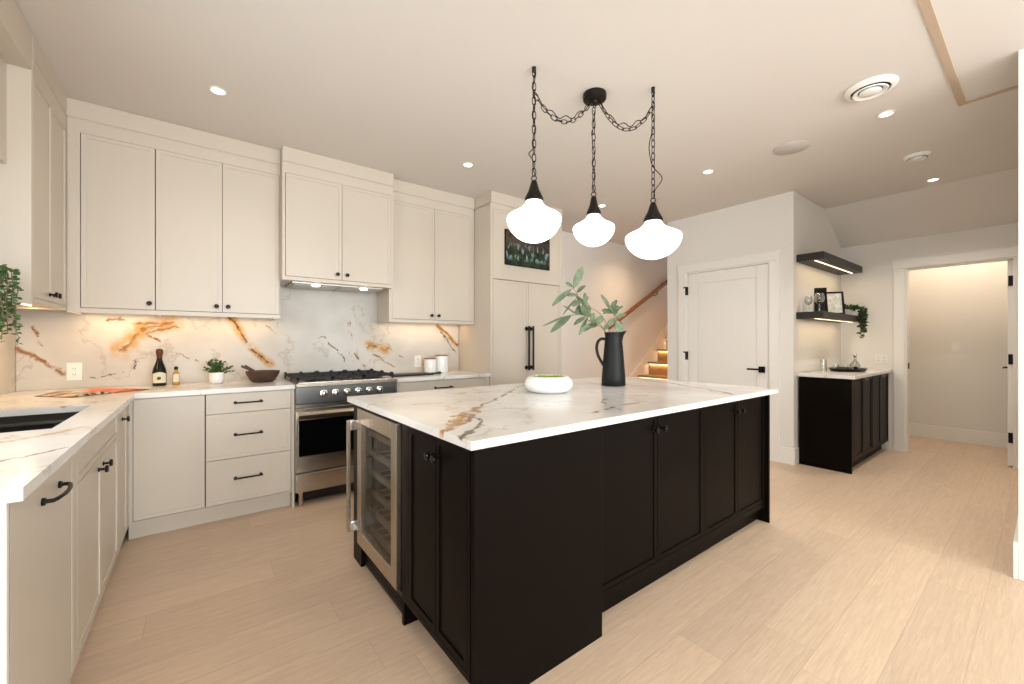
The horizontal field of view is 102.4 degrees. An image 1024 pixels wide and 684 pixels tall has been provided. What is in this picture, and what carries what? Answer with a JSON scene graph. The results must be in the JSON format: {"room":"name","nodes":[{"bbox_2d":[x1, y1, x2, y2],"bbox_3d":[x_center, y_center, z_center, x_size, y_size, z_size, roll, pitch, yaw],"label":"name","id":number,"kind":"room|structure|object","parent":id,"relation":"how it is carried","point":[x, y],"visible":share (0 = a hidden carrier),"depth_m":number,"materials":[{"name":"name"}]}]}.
{"room":"kitchen","nodes":[
{"label":"kitchen","id":0,"kind":"room"},
{"bbox_2d":[15,231,666,390],"bbox_3d":[0.078,-0.141,5.247,8.700,2.743,0.160,0,0,-37],"label":"wall","id":1,"kind":"structure","parent":0,"point":[611,271],"depth_m":6.16,"materials":[{"name":"white paint"}]},
{"bbox_2d":[67,97,157,316],"bbox_3d":[-2.678,-0.848,2.790,0.415,1.326,0.349,0,0,-37],"label":"upper cabinet","id":2,"kind":"object","parent":1,"relation":"attached to","point":[111,153],"visible":1,"depth_m":2.67,"materials":[{"name":"beige paint"}]},
{"bbox_2d":[155,119,279,319],"bbox_3d":[-2.217,-0.848,3.143,0.746,1.326,0.349,0,0,-37],"label":"upper cabinet","id":3,"kind":"object","parent":1,"relation":"attached to","point":[218,196],"visible":1,"depth_m":3.01,"materials":[{"name":"beige paint"}]},
{"bbox_2d":[16,287,458,390],"bbox_3d":[-1.891,-0.078,3.628,3.245,0.784,0.017,0,0,-37],"label":"backsplash","id":4,"kind":"structure","parent":1,"relation":"attached to","point":[315,330],"depth_m":3.32,"materials":[{"name":"stone"}]},
{"bbox_2d":[66,363,81,379],"bbox_3d":[-2.965,0.200,2.789,0.074,0.118,0.009,0,0,-37],"label":"wall outlet","id":5,"kind":"object","parent":4,"relation":"attached to","point":[73,370],"visible":1,"depth_m":2.79,"materials":[{"name":"white plastic"}]},
{"bbox_2d":[71,367,77,376],"bbox_3d":[-2.964,0.200,2.788,0.033,0.066,0.003,0,0,-37],"label":"receptacle","id":6,"kind":"object","parent":5,"relation":"attached to","point":[74,370],"depth_m":2.79,"materials":[{"name":"white plastic"}]},
{"bbox_2d":[415,356,420,366],"bbox_3d":[-0.983,0.202,4.306,0.074,0.118,0.009,0,0,-37],"label":"wall outlet","id":7,"kind":"object","parent":4,"relation":"attached to","point":[417,358],"visible":1,"depth_m":4.30,"materials":[{"name":"white plastic"}]},
{"bbox_2d":[280,146,393,293],"bbox_3d":[-1.540,-0.986,3.599,0.882,1.051,0.449,0,0,-37],"label":"upper cabinet","id":8,"kind":"object","parent":1,"relation":"attached to","point":[336,216],"visible":0.99,"depth_m":3.41,"materials":[{"name":"beige paint"}]},
{"bbox_2d":[377,179,474,324],"bbox_3d":[-0.854,-0.848,4.186,0.920,1.326,0.349,0,0,-37],"label":"upper cabinet","id":9,"kind":"object","parent":1,"relation":"attached to","point":[433,229],"visible":0.97,"depth_m":4.04,"materials":[{"name":"beige paint"}]},
{"bbox_2d":[609,280,666,328],"bbox_3d":[2.240,-0.763,6.741,2.050,1.151,0.095,0,0,-37],"label":"handrail","id":10,"kind":"object","parent":1,"relation":"attached to","point":[663,284],"visible":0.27,"depth_m":6.56,"materials":[{"name":"brown wood"}]},
{"bbox_2d":[15,0,1023,244],"bbox_3d":[2.551,-1.573,2.015,8.700,0.120,8.300,0,0,-37],"label":"ceiling","id":11,"kind":"structure","parent":0,"point":[415,91],"depth_m":2.42,"materials":[{"name":"white paint"}]},
{"bbox_2d":[208,86,226,95],"bbox_3d":[-1.768,-1.509,2.475,0.094,0.006,0.094,0,0,-37],"label":"recessed light","id":12,"kind":"object","parent":11,"relation":"in","point":[216,90],"visible":1,"depth_m":2.47,"materials":[{"name":"white plastic"}]},
{"bbox_2d":[463,162,473,167],"bbox_3d":[-0.375,-1.509,3.510,0.094,0.006,0.094,0,0,-37],"label":"recessed light","id":13,"kind":"object","parent":11,"relation":"in","point":[466,164],"visible":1,"depth_m":3.50,"materials":[{"name":"white plastic"}]},
{"bbox_2d":[507,66,591,243],"bbox_3d":[0.232,-1.030,2.353,0.578,0.967,0.301,0,0,-37],"label":"pendant light","id":14,"kind":"object","parent":11,"relation":"hanging from","point":[533,222],"visible":1,"depth_m":2.20,"materials":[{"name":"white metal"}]},
{"bbox_2d":[573,87,614,246],"bbox_3d":[0.498,-1.047,2.509,0.252,0.930,0.252,0,0,-37],"label":"pendant light","id":15,"kind":"object","parent":11,"relation":"attached to","point":[593,231],"depth_m":2.46,"materials":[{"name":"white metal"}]},
{"bbox_2d":[599,86,681,259],"bbox_3d":[0.795,-1.003,2.466,0.374,1.021,0.403,0,0,-37],"label":"pendant light","id":16,"kind":"object","parent":11,"relation":"hanging from","point":[654,240],"visible":1,"depth_m":2.39,"materials":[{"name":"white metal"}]},
{"bbox_2d":[702,169,713,173],"bbox_3d":[1.739,-1.509,3.653,0.094,0.006,0.094,0,0,-37],"label":"recessed light","id":17,"kind":"object","parent":11,"relation":"in","point":[709,171],"visible":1,"depth_m":3.65,"materials":[{"name":"white plastic"}]},
{"bbox_2d":[773,140,810,155],"bbox_3d":[2.178,-1.510,3.209,0.244,0.005,0.244,0,0,-37],"label":"ceiling speaker","id":18,"kind":"object","parent":11,"relation":"attached to","point":[789,148],"visible":1,"depth_m":3.19,"materials":[{"name":"white plastic"}]},
{"bbox_2d":[843,74,898,101],"bbox_3d":[2.131,-1.496,2.449,0.250,0.033,0.250,0,0,-37],"label":"ceiling vent","id":19,"kind":"object","parent":11,"relation":"in","point":[873,87],"visible":1,"depth_m":2.42,"materials":[{"name":"white plastic"}]},
{"bbox_2d":[877,110,895,117],"bbox_3d":[2.476,-1.509,2.726,0.094,0.006,0.094,0,0,-37],"label":"recessed light","id":20,"kind":"object","parent":11,"relation":"in","point":[887,113],"visible":1,"depth_m":2.72,"materials":[{"name":"white plastic"}]},
{"bbox_2d":[903,151,931,161],"bbox_3d":[3.287,-1.496,3.340,0.170,0.033,0.170,0,0,-37],"label":"ceiling vent","id":21,"kind":"object","parent":11,"relation":"in","point":[918,156],"visible":1,"depth_m":3.31,"materials":[{"name":"white plastic"}]},
{"bbox_2d":[825,168,1017,247],"bbox_3d":[4.241,-1.331,4.290,0.610,0.363,1.460,0,0,-37],"label":"soffit","id":22,"kind":"structure","parent":11,"relation":"attached to","point":[988,200],"depth_m":4.21,"materials":[{"name":"white paint"}]},
{"bbox_2d":[926,178,939,181],"bbox_3d":[3.920,-1.509,3.833,0.094,0.006,0.094,0,0,-37],"label":"recessed light","id":23,"kind":"object","parent":11,"relation":"in","point":[932,179],"visible":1,"depth_m":3.83,"materials":[{"name":"white plastic"}]},
{"bbox_2d":[917,0,1017,105],"bbox_3d":[1.029,-1.510,1.075,4.802,0.007,0.255,0,0,-37],"label":"trim","id":24,"kind":"structure","parent":11,"relation":"attached to","point":[926,7],"depth_m":2.17,"materials":[{"name":"beige paint"}]},
{"bbox_2d":[70,436,1023,683],"bbox_3d":[2.551,1.255,2.015,8.700,0.050,8.300,0,0,-37],"label":"floor","id":25,"kind":"structure","parent":0,"point":[898,568],"depth_m":1.93,"materials":[{"name":"brown wood"}]},
{"bbox_2d":[0,503,8,683],"bbox_3d":[-1.348,0.788,0.721,0.605,0.884,0.019,0,0,-37],"label":"panel","id":26,"kind":"object","parent":25,"relation":"on","point":[4,508],"visible":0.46,"depth_m":0.90,"materials":[{"name":"white paint"}]},
{"bbox_2d":[9,455,73,683],"bbox_3d":[-1.509,0.788,0.985,0.620,0.884,0.595,0,0,-37],"label":"dishwasher","id":27,"kind":"object","parent":25,"relation":"on","point":[41,525],"visible":0.84,"depth_m":1.12,"materials":[{"name":"beige paint"}]},
{"bbox_2d":[74,415,117,670],"bbox_3d":[-1.992,0.788,1.609,0.611,0.884,0.982,0,0,-37],"label":"base cabinet","id":28,"kind":"object","parent":25,"relation":"on","point":[96,462],"visible":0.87,"depth_m":1.66,"materials":[{"name":"beige paint"}]},
{"bbox_2d":[0,379,294,503],"bbox_3d":[-1.777,0.330,2.023,1.515,0.030,2.663,0,0,-37],"label":"countertop","id":29,"kind":"structure","parent":28,"relation":"on","point":[28,458],"depth_m":1.63,"materials":[{"name":"stone"}]},
{"bbox_2d":[0,411,79,432],"bbox_3d":[-2.058,0.453,1.661,0.434,0.214,0.744,0,0,-37],"label":"sink","id":30,"kind":"object","parent":29,"relation":"in","point":[39,421],"visible":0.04,"depth_m":1.95,"materials":[{"name":"grey metal"}]},
{"bbox_2d":[35,388,146,397],"bbox_3d":[-2.585,0.306,2.555,0.270,0.018,0.414,0,0,11],"label":"open magazine","id":31,"kind":"object","parent":29,"relation":"on","point":[92,391],"visible":1,"depth_m":2.46,"materials":[{"name":"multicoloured paper"}]},
{"bbox_2d":[152,348,166,385],"bbox_3d":[-2.540,0.180,2.966,0.082,0.268,0.085,0,0,-37],"label":"bottle","id":32,"kind":"object","parent":29,"relation":"on","point":[159,373],"visible":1,"depth_m":2.95,"materials":[{"name":"black glass"}]},
{"bbox_2d":[172,366,179,384],"bbox_3d":[-2.466,0.246,3.023,0.042,0.136,0.043,0,0,-37],"label":"sauce bottle","id":33,"kind":"object","parent":29,"relation":"on","point":[175,376],"visible":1,"depth_m":3.01,"materials":[{"name":"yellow glass"}]},
{"bbox_2d":[203,359,234,383],"bbox_3d":[-2.231,0.219,3.139,0.209,0.192,0.196,0,0,-37],"label":"potted plant","id":34,"kind":"object","parent":29,"relation":"on","point":[216,374],"visible":1,"depth_m":3.10,"materials":[{"name":"green plant"}]},
{"bbox_2d":[245,370,279,381],"bbox_3d":[-1.973,0.272,3.262,0.236,0.086,0.236,0,0,-37],"label":"wooden bowl","id":35,"kind":"object","parent":29,"relation":"on","point":[260,375],"visible":0.95,"depth_m":3.19,"materials":[{"name":"brown wood"}]},
{"bbox_2d":[241,365,254,371],"bbox_3d":[-2.006,0.240,3.224,0.200,0.125,0.037,0,0,-37],"label":"serving utensil","id":36,"kind":"object","parent":35,"relation":"in","point":[242,366],"visible":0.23,"depth_m":3.18,"materials":[{"name":"brown wood"}]},
{"bbox_2d":[118,405,129,552],"bbox_3d":[-2.419,0.788,2.167,0.611,0.884,0.419,0,0,-37],"label":"base cabinet","id":37,"kind":"object","parent":25,"relation":"on","point":[123,416],"visible":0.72,"depth_m":2.36,"materials":[{"name":"beige paint"}]},
{"bbox_2d":[129,394,204,538],"bbox_3d":[-2.350,0.788,2.829,0.382,0.884,0.520,0,0,-37],"label":"base cabinet","id":38,"kind":"object","parent":25,"relation":"on","point":[167,434],"visible":0.83,"depth_m":2.63,"materials":[{"name":"beige paint"}]},
{"bbox_2d":[205,389,291,522],"bbox_3d":[-1.983,0.788,3.088,0.515,0.884,0.556,0,0,-37],"label":"base cabinet","id":39,"kind":"object","parent":25,"relation":"on","point":[248,435],"visible":0.98,"depth_m":2.89,"materials":[{"name":"beige paint"}]},
{"bbox_2d":[290,389,293,507],"bbox_3d":[-1.807,0.788,3.295,0.015,0.884,0.600,0,0,-37],"label":"panel","id":40,"kind":"object","parent":25,"relation":"on","point":[292,492],"visible":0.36,"depth_m":3.06,"materials":[{"name":"beige paint"}]},
{"bbox_2d":[282,369,396,506],"bbox_3d":[-1.456,0.743,3.490,0.772,0.974,0.687,0,0,-37],"label":"range cooker","id":41,"kind":"object","parent":25,"relation":"on","point":[322,410],"visible":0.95,"depth_m":3.17,"materials":[{"name":"silver metal"}]},
{"bbox_2d":[282,377,396,387],"bbox_3d":[-1.471,0.323,3.508,0.772,0.028,0.640,0,0,-37],"label":"cooktop","id":42,"kind":"object","parent":41,"relation":"in","point":[350,382],"depth_m":3.27,"materials":[{"name":"silver metal"}]},
{"bbox_2d":[354,405,365,566],"bbox_3d":[0.084,0.788,3.026,2.388,0.884,0.135,0,0,-37],"label":"panel","id":43,"kind":"object","parent":25,"relation":"on","point":[359,553],"visible":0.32,"depth_m":2.31,"materials":[{"name":"black paint"}]},
{"bbox_2d":[346,408,401,612],"bbox_3d":[-0.457,0.789,2.174,0.664,0.874,0.555,0,0,-37],"label":"wine cooler","id":44,"kind":"object","parent":25,"relation":"on","point":[378,522],"visible":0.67,"depth_m":2.15,"materials":[{"name":"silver metal"}]},
{"bbox_2d":[366,554,401,612],"bbox_3d":[-0.630,1.178,2.042,0.019,0.096,0.555,0,0,-37],"label":"vent grille","id":45,"kind":"object","parent":44,"relation":"attached to","point":[396,596],"depth_m":2.01,"materials":[{"name":"black metal"}]},
{"bbox_2d":[402,424,417,625],"bbox_3d":[-0.228,0.788,1.980,0.620,0.884,0.022,0,0,-37],"label":"panel","id":46,"kind":"object","parent":25,"relation":"on","point":[408,617],"visible":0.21,"depth_m":1.80,"materials":[{"name":"black paint"}]},
{"bbox_2d":[404,424,470,683],"bbox_3d":[-0.077,0.788,1.741,0.631,0.884,0.540,0,0,-37],"label":"base cabinet","id":47,"kind":"object","parent":25,"relation":"on","point":[437,471],"visible":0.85,"depth_m":1.53,"materials":[{"name":"black paint"}]},
{"bbox_2d":[347,376,777,450],"bbox_3d":[0.422,0.330,2.575,2.424,0.030,1.353,0,0,-37],"label":"countertop","id":48,"kind":"structure","parent":47,"relation":"on","point":[479,417],"depth_m":2.02,"materials":[{"name":"stone"}]},
{"bbox_2d":[525,374,572,393],"bbox_3d":[0.232,0.262,2.601,0.306,0.106,0.306,0,0,-37],"label":"bowl","id":49,"kind":"object","parent":48,"relation":"on","point":[543,383],"visible":1,"depth_m":2.48,"materials":[{"name":"white ceramic"}]},
{"bbox_2d":[595,331,625,386],"bbox_3d":[0.728,0.116,2.981,0.193,0.397,0.172,0,0,-37],"label":"pitcher vase","id":50,"kind":"object","parent":48,"relation":"on","point":[613,367],"visible":0.99,"depth_m":2.93,"materials":[{"name":"black ceramic"}]},
{"bbox_2d":[543,304,605,334],"bbox_3d":[0.479,-0.069,3.030,0.508,0.449,0.102,0,0,-2],"label":"leafy branch","id":51,"kind":"object","parent":50,"relation":"in","point":[580,310],"visible":0.83,"depth_m":3.01,"materials":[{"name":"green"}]},
{"bbox_2d":[552,266,609,331],"bbox_3d":[0.506,-0.195,2.994,0.452,0.702,0.104,0,0,-9],"label":"leafy branch","id":52,"kind":"object","parent":50,"relation":"in","point":[578,275],"visible":0.96,"depth_m":2.96,"materials":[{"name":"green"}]},
{"bbox_2d":[579,313,610,333],"bbox_3d":[0.605,-0.028,2.944,0.269,0.368,0.085,0,0,-12],"label":"leafy branch","id":53,"kind":"object","parent":50,"relation":"in","point":[599,319],"visible":0.95,"depth_m":2.93,"materials":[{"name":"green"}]},
{"bbox_2d":[601,295,625,331],"bbox_3d":[0.735,-0.093,2.972,0.194,0.500,0.118,0,0,3],"label":"leafy branch","id":54,"kind":"object","parent":50,"relation":"in","point":[613,309],"visible":0.96,"depth_m":2.96,"materials":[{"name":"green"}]},
{"bbox_2d":[397,377,488,392],"bbox_3d":[-0.758,0.788,4.025,0.963,0.884,0.556,0,0,-37],"label":"base cabinet","id":55,"kind":"object","parent":25,"relation":"on","point":[411,386],"visible":0.21,"depth_m":3.80,"materials":[{"name":"beige paint"}]},
{"bbox_2d":[386,370,490,381],"bbox_3d":[-0.789,0.330,4.060,0.970,0.030,0.628,0,0,-37],"label":"countertop","id":56,"kind":"structure","parent":55,"relation":"on","point":[454,374],"depth_m":3.87,"materials":[{"name":"stone"}]},
{"bbox_2d":[394,371,440,376],"bbox_3d":[-0.910,0.303,3.925,0.505,0.022,0.180,0,0,-37],"label":"serving board","id":57,"kind":"object","parent":56,"relation":"on","point":[438,372],"visible":0.91,"depth_m":3.90,"materials":[{"name":"black metal"}]},
{"bbox_2d":[424,358,435,372],"bbox_3d":[-0.837,0.238,4.220,0.121,0.152,0.121,0,0,-37],"label":"canister","id":58,"kind":"object","parent":56,"relation":"on","point":[429,363],"visible":0.8,"depth_m":4.17,"materials":[{"name":"white ceramic"}]},
{"bbox_2d":[435,355,447,372],"bbox_3d":[-0.733,0.224,4.299,0.133,0.182,0.133,0,0,-37],"label":"canister","id":59,"kind":"object","parent":56,"relation":"on","point":[441,360],"visible":0.91,"depth_m":4.24,"materials":[{"name":"white ceramic"}]},
{"bbox_2d":[459,191,561,385],"bbox_3d":[0.000,-0.141,4.645,0.985,2.741,0.692,0,0,-37],"label":"tall cabinet","id":60,"kind":"object","parent":25,"relation":"on","point":[508,340],"visible":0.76,"depth_m":4.31,"materials":[{"name":"beige paint"}]},
{"bbox_2d":[505,229,549,270],"bbox_3d":[0.173,-0.978,4.403,0.615,0.365,0.016,0,0,-37],"label":"screen","id":61,"kind":"object","parent":60,"relation":"attached to","point":[519,253],"visible":0.76,"depth_m":4.38,"materials":[{"name":"glass"}]},
{"bbox_2d":[471,426,601,683],"bbox_3d":[0.096,0.788,1.570,0.629,0.884,0.103,0,0,-37],"label":"panel","id":62,"kind":"object","parent":25,"relation":"on","point":[536,504],"visible":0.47,"depth_m":1.49,"materials":[{"name":"black paint"}]},
{"bbox_2d":[629,324,666,379],"bbox_3d":[2.706,0.016,6.489,2.915,2.428,1.059,0,0,-37],"label":"staircase","id":63,"kind":"structure","parent":25,"relation":"on","point":[653,365],"depth_m":6.74,"materials":[{"name":"brown wood"}]},
{"bbox_2d":[602,407,703,612],"bbox_3d":[0.555,0.788,2.250,0.924,0.884,0.591,0,0,-37],"label":"base cabinet","id":64,"kind":"object","parent":25,"relation":"on","point":[653,467],"visible":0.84,"depth_m":2.01,"materials":[{"name":"black paint"}]},
{"bbox_2d":[696,396,764,555],"bbox_3d":[1.244,0.788,2.777,0.811,0.884,0.591,0,0,-37],"label":"base cabinet","id":65,"kind":"object","parent":25,"relation":"on","point":[734,432],"visible":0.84,"depth_m":2.54,"materials":[{"name":"black paint"}]},
{"bbox_2d":[757,395,769,522],"bbox_3d":[1.375,0.788,3.290,0.018,0.884,1.234,0,0,-37],"label":"panel","id":66,"kind":"object","parent":25,"relation":"on","point":[763,514],"visible":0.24,"depth_m":2.80,"materials":[{"name":"black paint"}]},
{"bbox_2d":[799,373,887,473],"bbox_3d":[3.605,0.788,4.417,1.430,0.884,0.446,0,0,-37],"label":"bar cabinet","id":67,"kind":"object","parent":25,"relation":"on","point":[843,422],"visible":0.94,"depth_m":4.04,"materials":[{"name":"black paint"}]},
{"bbox_2d":[798,369,891,379],"bbox_3d":[3.599,0.330,4.410,1.476,0.030,0.452,0,0,-37],"label":"countertop","id":68,"kind":"structure","parent":67,"relation":"on","point":[869,372],"depth_m":4.12,"materials":[{"name":"stone"}]},
{"bbox_2d":[820,359,825,371],"bbox_3d":[3.255,0.249,4.303,0.060,0.130,0.060,0,0,-37],"label":"candle holder","id":69,"kind":"object","parent":68,"relation":"on","point":[823,366],"visible":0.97,"depth_m":4.29,"materials":[{"name":"clear glass"}]},
{"bbox_2d":[821,364,825,371],"bbox_3d":[3.255,0.271,4.303,0.044,0.073,0.044,0,0,-37],"label":"candle","id":70,"kind":"object","parent":69,"relation":"on","point":[823,366],"depth_m":4.29,"materials":[{"name":"beige wax"}]},
{"bbox_2d":[828,367,867,371],"bbox_3d":[3.636,0.298,4.463,0.480,0.030,0.330,0,0,-37],"label":"serving tray","id":71,"kind":"object","parent":68,"relation":"on","point":[841,369],"visible":0.96,"depth_m":4.35,"materials":[{"name":"black metal"}]},
{"bbox_2d":[849,353,859,368],"bbox_3d":[3.688,0.212,4.427,0.098,0.186,0.096,0,0,-14],"label":"glass decanter","id":72,"kind":"object","parent":71,"relation":"on","point":[854,354],"visible":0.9,"depth_m":4.42,"materials":[{"name":"clear glass"}]},
{"bbox_2d":[667,191,840,448],"bbox_3d":[3.530,-0.141,5.540,2.860,2.743,1.390,0,0,-37],"label":"wall","id":73,"kind":"structure","parent":0,"point":[789,222],"depth_m":4.43,"materials":[{"name":"white paint"}]},
{"bbox_2d":[683,264,767,387],"bbox_3d":[2.396,0.199,4.677,0.094,2.042,0.932,0,0,-37],"label":"door","id":74,"kind":"structure","parent":73,"relation":"in","point":[728,308],"depth_m":4.63,"materials":[{"name":"white paint"}]},
{"bbox_2d":[677,249,780,461],"bbox_3d":[2.442,0.141,4.684,0.150,2.179,1.136,0,0,-37],"label":"door frame","id":75,"kind":"structure","parent":73,"relation":"attached to","point":[772,258],"depth_m":4.28,"materials":[{"name":"white paint"}]},
{"bbox_2d":[780,446,798,464],"bbox_3d":[2.436,1.147,4.703,0.135,0.165,1.420,0,0,-37],"label":"baseboard","id":76,"kind":"structure","parent":73,"relation":"attached to","point":[790,456],"depth_m":4.14,"materials":[{"name":"white paint"}]},
{"bbox_2d":[796,311,859,322],"bbox_3d":[3.482,-0.265,4.483,1.360,0.070,0.227,0,0,-37],"label":"floating shelf","id":77,"kind":"object","parent":73,"relation":"attached to","point":[825,316],"visible":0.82,"depth_m":4.16,"materials":[{"name":"brown wood"}]},
{"bbox_2d":[814,288,826,310],"bbox_3d":[3.335,-0.444,4.450,0.110,0.286,0.050,0,0,23],"label":"picture frame","id":78,"kind":"object","parent":77,"relation":"on","point":[822,306],"visible":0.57,"depth_m":4.45,"materials":[{"name":"black metal"}]},
{"bbox_2d":[816,289,824,310],"bbox_3d":[3.336,-0.444,4.452,0.074,0.248,0.034,0,0,23],"label":"print","id":79,"kind":"object","parent":78,"relation":"attached to","point":[819,297],"depth_m":4.45,"materials":[{"name":"multicoloured paper"}]},
{"bbox_2d":[827,291,844,313],"bbox_3d":[3.569,-0.429,4.556,0.170,0.258,0.074,0,0,21],"label":"picture frame","id":80,"kind":"object","parent":77,"relation":"on","point":[835,300],"visible":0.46,"depth_m":4.55,"materials":[{"name":"white paper"}]},
{"bbox_2d":[844,304,868,337],"bbox_3d":[3.907,-0.239,4.737,0.307,0.413,0.251,0,0,42],"label":"trailing plant","id":81,"kind":"object","parent":77,"relation":"on","point":[849,309],"visible":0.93,"depth_m":4.70,"materials":[{"name":"green plant"}]},
{"bbox_2d":[796,251,861,274],"bbox_3d":[3.482,-0.843,4.483,1.360,0.075,0.227,0,0,-37],"label":"floating shelf","id":82,"kind":"object","parent":73,"relation":"attached to","point":[822,260],"visible":1,"depth_m":4.29,"materials":[{"name":"brown wood"}]},
{"bbox_2d":[841,223,1017,449],"bbox_3d":[4.145,-0.141,5.016,0.120,2.743,2.730,0,0,-37],"label":"wall","id":83,"kind":"structure","parent":0,"point":[872,288],"depth_m":4.75,"materials":[{"name":"white paint"}]},
{"bbox_2d":[875,354,887,363],"bbox_3d":[4.264,0.195,4.754,0.009,0.110,0.116,0,0,-37],"label":"wall outlet","id":84,"kind":"object","parent":83,"relation":"attached to","point":[879,358],"visible":1,"depth_m":4.75,"materials":[{"name":"white plastic"}]},
{"bbox_2d":[892,245,1017,469],"bbox_3d":[4.663,0.149,4.315,0.150,2.161,0.995,0,0,-37],"label":"door frame","id":85,"kind":"structure","parent":83,"relation":"attached to","point":[901,267],"depth_m":4.59,"materials":[{"name":"white paint"}]},
{"bbox_2d":[1003,260,1012,465],"bbox_3d":[5.162,0.206,4.283,0.757,2.023,0.092,0,0,-37],"label":"door","id":86,"kind":"structure","parent":83,"relation":"in","point":[1009,367],"depth_m":4.04,"materials":[{"name":"white paint"}]},
{"bbox_2d":[909,261,1006,433],"bbox_3d":[5.256,-0.141,4.651,1.200,2.743,1.600,0,0,-37],"label":"wall","id":87,"kind":"structure","parent":0,"point":[966,305],"depth_m":5.07,"materials":[{"name":"white paint"}]},
{"bbox_2d":[909,423,1006,447],"bbox_3d":[5.130,1.147,4.699,1.040,0.165,1.030,0,0,-37],"label":"baseboard","id":88,"kind":"structure","parent":87,"relation":"attached to","point":[993,439],"depth_m":5.05,"materials":[{"name":"white paint"}]},
{"bbox_2d":[1018,49,1023,543],"bbox_3d":[5.013,-0.141,1.405,2.890,2.743,4.060,0,0,-37],"label":"wall","id":89,"kind":"structure","parent":0,"point":[1020,52],"depth_m":2.13,"materials":[{"name":"white paint"}]},
{"bbox_2d":[1013,517,1023,580],"bbox_3d":[4.913,1.135,1.504,2.888,0.190,3.818,0,0,-37],"label":"baseboard","id":90,"kind":"structure","parent":89,"relation":"attached to","point":[1018,548],"depth_m":2.13,"materials":[{"name":"white paint"}]},
{"bbox_3d":[-0.792,-0.167,-0.644,0.160,2.793,8.140,0,0,-37],"label":"wall","id":91,"kind":"structure","parent":0,"visible":0},
{"bbox_2d":[0,314,14,394],"bbox_3d":[-2.705,0.070,2.004,0.017,0.488,1.571,0,0,-37],"label":"backsplash","id":92,"kind":"structure","parent":91,"relation":"attached to","point":[7,347],"depth_m":2.52,"materials":[{"name":"stone"}]},
{"bbox_2d":[0,0,31,163],"bbox_3d":[-1.816,-1.177,1.076,0.298,0.665,2.116,0,0,-37],"label":"window valance","id":93,"kind":"object","parent":91,"relation":"attached to","point":[15,34],"visible":1,"depth_m":1.90,"materials":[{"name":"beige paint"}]},
{"bbox_2d":[0,57,32,303],"bbox_3d":[-2.466,-0.793,1.924,0.297,1.213,0.017,0,0,-37],"label":"panel","id":94,"kind":"object","parent":91,"relation":"attached to","point":[16,176],"visible":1,"depth_m":1.98,"materials":[{"name":"beige paint"}]},
{"bbox_2d":[0,34,67,309],"bbox_3d":[-2.660,-0.854,2.204,0.329,1.314,0.662,0,0,-37],"label":"upper cabinet","id":95,"kind":"object","parent":91,"relation":"attached to","point":[50,116],"visible":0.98,"depth_m":2.26,"materials":[{"name":"beige paint"}]},
{"bbox_3d":[-2.250,-0.143,1.577,0.218,0.105,0.240,0,0,-37],"label":"plant shelf","id":96,"kind":"object","parent":91,"relation":"attached to","visible":0},
{"bbox_2d":[0,264,23,344],"bbox_3d":[-2.180,-0.158,1.634,0.314,0.386,0.210,0,0,-37],"label":"hanging plant","id":97,"kind":"object","parent":96,"relation":"on","point":[4,270],"visible":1,"depth_m":1.71,"materials":[{"name":"green plant"}]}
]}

